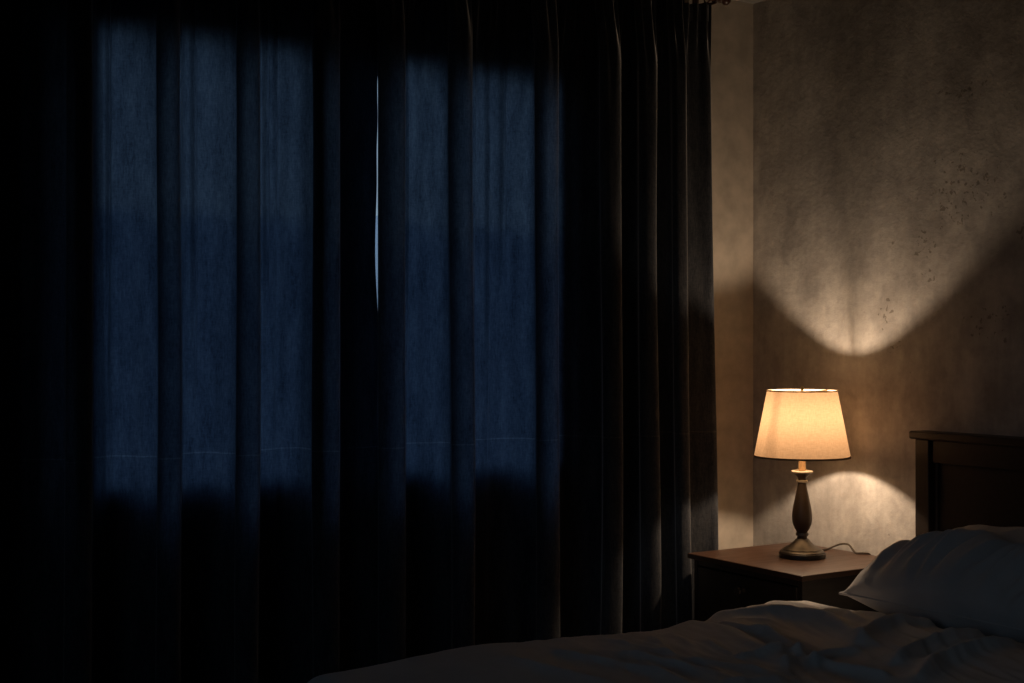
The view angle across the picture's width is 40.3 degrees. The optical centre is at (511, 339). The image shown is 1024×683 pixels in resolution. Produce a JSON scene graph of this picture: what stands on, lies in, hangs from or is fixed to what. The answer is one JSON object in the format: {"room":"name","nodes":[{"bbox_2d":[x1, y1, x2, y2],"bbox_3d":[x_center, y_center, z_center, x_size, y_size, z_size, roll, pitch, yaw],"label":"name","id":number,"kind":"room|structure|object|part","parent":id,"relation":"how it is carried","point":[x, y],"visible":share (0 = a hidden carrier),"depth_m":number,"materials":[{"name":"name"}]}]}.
{"room":"bedroom","nodes":[
{"label":"bedroom","id":0,"kind":"room"},
{"bbox_2d":[684,0,752,549],"bbox_3d":[-1.113,0.049,3.821,4.880,2.703,0.140,0,0,-33],"label":"wall","id":1,"kind":"structure","parent":0,"point":[732,23],"depth_m":4.95,"materials":[{"name":"paint"}]},
{"bbox_2d":[692,0,730,4],"bbox_3d":[-0.489,-1.183,4.062,2.882,0.080,0.125,0,0,-33],"label":"curtain rod","id":2,"kind":"object","parent":1,"relation":"attached to","point":[724,2],"visible":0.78,"depth_m":4.78,"materials":[{"name":"brown wood"}]},
{"bbox_2d":[0,0,377,682],"bbox_3d":[-0.986,0.071,3.688,1.433,2.428,0.182,0,0,-33],"label":"window curtain","id":3,"kind":"object","parent":2,"relation":"hanging from","point":[189,308],"visible":0.98,"depth_m":3.77,"materials":[{"name":"blue fabric"}]},
{"bbox_2d":[376,0,718,663],"bbox_3d":[0.147,0.071,4.413,1.328,2.428,0.188,0,0,-33],"label":"window curtain","id":4,"kind":"object","parent":2,"relation":"hanging from","point":[547,419],"visible":0.92,"depth_m":4.39,"materials":[{"name":"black fabric"}]},
{"bbox_2d":[733,0,764,3],"bbox_3d":[0.241,-1.253,1.696,4.600,0.100,4.900,0,0,-33],"label":"ceiling","id":5,"kind":"structure","parent":0,"point":[744,1],"depth_m":4.96,"materials":[{"name":"paint"}]},
{"bbox_2d":[753,0,1023,555],"bbox_3d":[2.277,0.049,2.911,0.140,2.703,5.040,0,0,-33],"label":"wall","id":6,"kind":"structure","parent":0,"point":[888,135],"depth_m":4.47,"materials":[{"name":"paint"}]},
{"bbox_3d":[0.241,1.350,1.696,4.600,0.100,4.900,0,0,-33],"label":"floor","id":7,"kind":"structure","parent":0,"visible":0},
{"bbox_2d":[687,542,877,620],"bbox_3d":[0.905,0.997,4.443,0.492,0.607,0.525,0,0,-33],"label":"nightstand","id":8,"kind":"object","parent":7,"relation":"on","point":[724,579],"visible":0.41,"depth_m":4.33,"materials":[{"name":"brown wood"}]},
{"bbox_3d":[0.705,0.778,4.326,0.030,0.030,0.030,0,0,-33],"label":"knob","id":9,"kind":"part","parent":8,"relation":"part of","materials":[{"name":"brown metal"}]},
{"bbox_3d":[0.903,0.830,4.442,0.428,0.193,0.451,0,0,-33],"label":"drawer","id":10,"kind":"part","parent":8,"relation":"part of","materials":[{"name":"brown wood"}]},
{"bbox_2d":[753,386,870,560],"bbox_3d":[0.960,0.431,4.479,0.385,0.566,0.306,0,0,-33],"label":"table lamp","id":11,"kind":"object","parent":8,"relation":"on","point":[802,425],"visible":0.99,"depth_m":4.36,"materials":[{"name":"beige fabric"}]},
{"bbox_3d":[0.926,0.529,4.457,0.064,0.211,0.064,0,0,-33],"label":"turned stem","id":12,"kind":"part","parent":11,"relation":"part of","materials":[{"name":"brown wood"}]},
{"bbox_3d":[0.926,0.371,4.457,0.306,0.006,0.306,0,0,-33],"label":"trim","id":13,"kind":"part","parent":11,"relation":"part of","materials":[{"name":"beige fabric"}]},
{"bbox_3d":[0.926,0.267,4.457,0.304,0.214,0.304,0,0,-33],"label":"lamp shade","id":14,"kind":"part","parent":11,"relation":"part of","materials":[{"name":"fabric"}]},
{"bbox_3d":[0.926,0.162,4.457,0.225,0.004,0.225,0,0,-33],"label":"trim","id":15,"kind":"part","parent":11,"relation":"part of","materials":[{"name":"beige fabric"}]},
{"bbox_3d":[1.066,0.690,4.566,0.196,0.047,0.114,0,0,-1],"label":"power cord","id":16,"kind":"part","parent":11,"relation":"part of","materials":[{"name":"black plastic"}]},
{"bbox_2d":[909,430,1023,536],"bbox_3d":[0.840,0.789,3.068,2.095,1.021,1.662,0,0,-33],"label":"headboard","id":17,"kind":"object","parent":7,"relation":"on","point":[962,479],"visible":0.48,"depth_m":4.15,"materials":[{"name":"brown wood"}]},
{"bbox_3d":[1.273,0.802,4.280,0.050,0.996,0.053,0,0,-33],"label":"post","id":18,"kind":"part","parent":17,"relation":"part of","materials":[{"name":"brown wood"}]},
{"bbox_3d":[1.694,0.291,3.613,0.068,0.025,1.662,0,0,-33],"label":"cap rail","id":19,"kind":"part","parent":17,"relation":"part of","materials":[{"name":"brown wood"}]},
{"bbox_3d":[1.698,0.339,3.615,0.036,0.068,1.508,0,0,-33],"label":"rail","id":20,"kind":"part","parent":17,"relation":"part of","materials":[{"name":"brown wood"}]},
{"bbox_3d":[1.704,0.662,3.619,0.014,0.716,1.524,0,0,-33],"label":"panel","id":21,"kind":"part","parent":17,"relation":"part of","materials":[{"name":"brown wood"}]},
{"bbox_3d":[0.825,0.902,3.059,2.000,0.214,1.530,0,0,-33],"label":"mattress","id":22,"kind":"object","parent":17,"relation":"on","visible":0},
{"bbox_2d":[307,600,1023,682],"bbox_3d":[0.596,0.961,2.914,1.676,0.515,1.816,0,0,-33],"label":"duvet","id":23,"kind":"object","parent":22,"relation":"on","point":[776,641],"visible":1,"depth_m":3.28,"materials":[{"name":"grey fabric"}]},
{"bbox_2d":[839,525,1023,643],"bbox_3d":[1.316,0.640,3.749,0.420,0.265,0.790,0,0,-33],"label":"pillow","id":24,"kind":"object","parent":22,"relation":"on","point":[970,576],"visible":0.92,"depth_m":3.68,"materials":[{"name":"grey fabric"}]}
]}

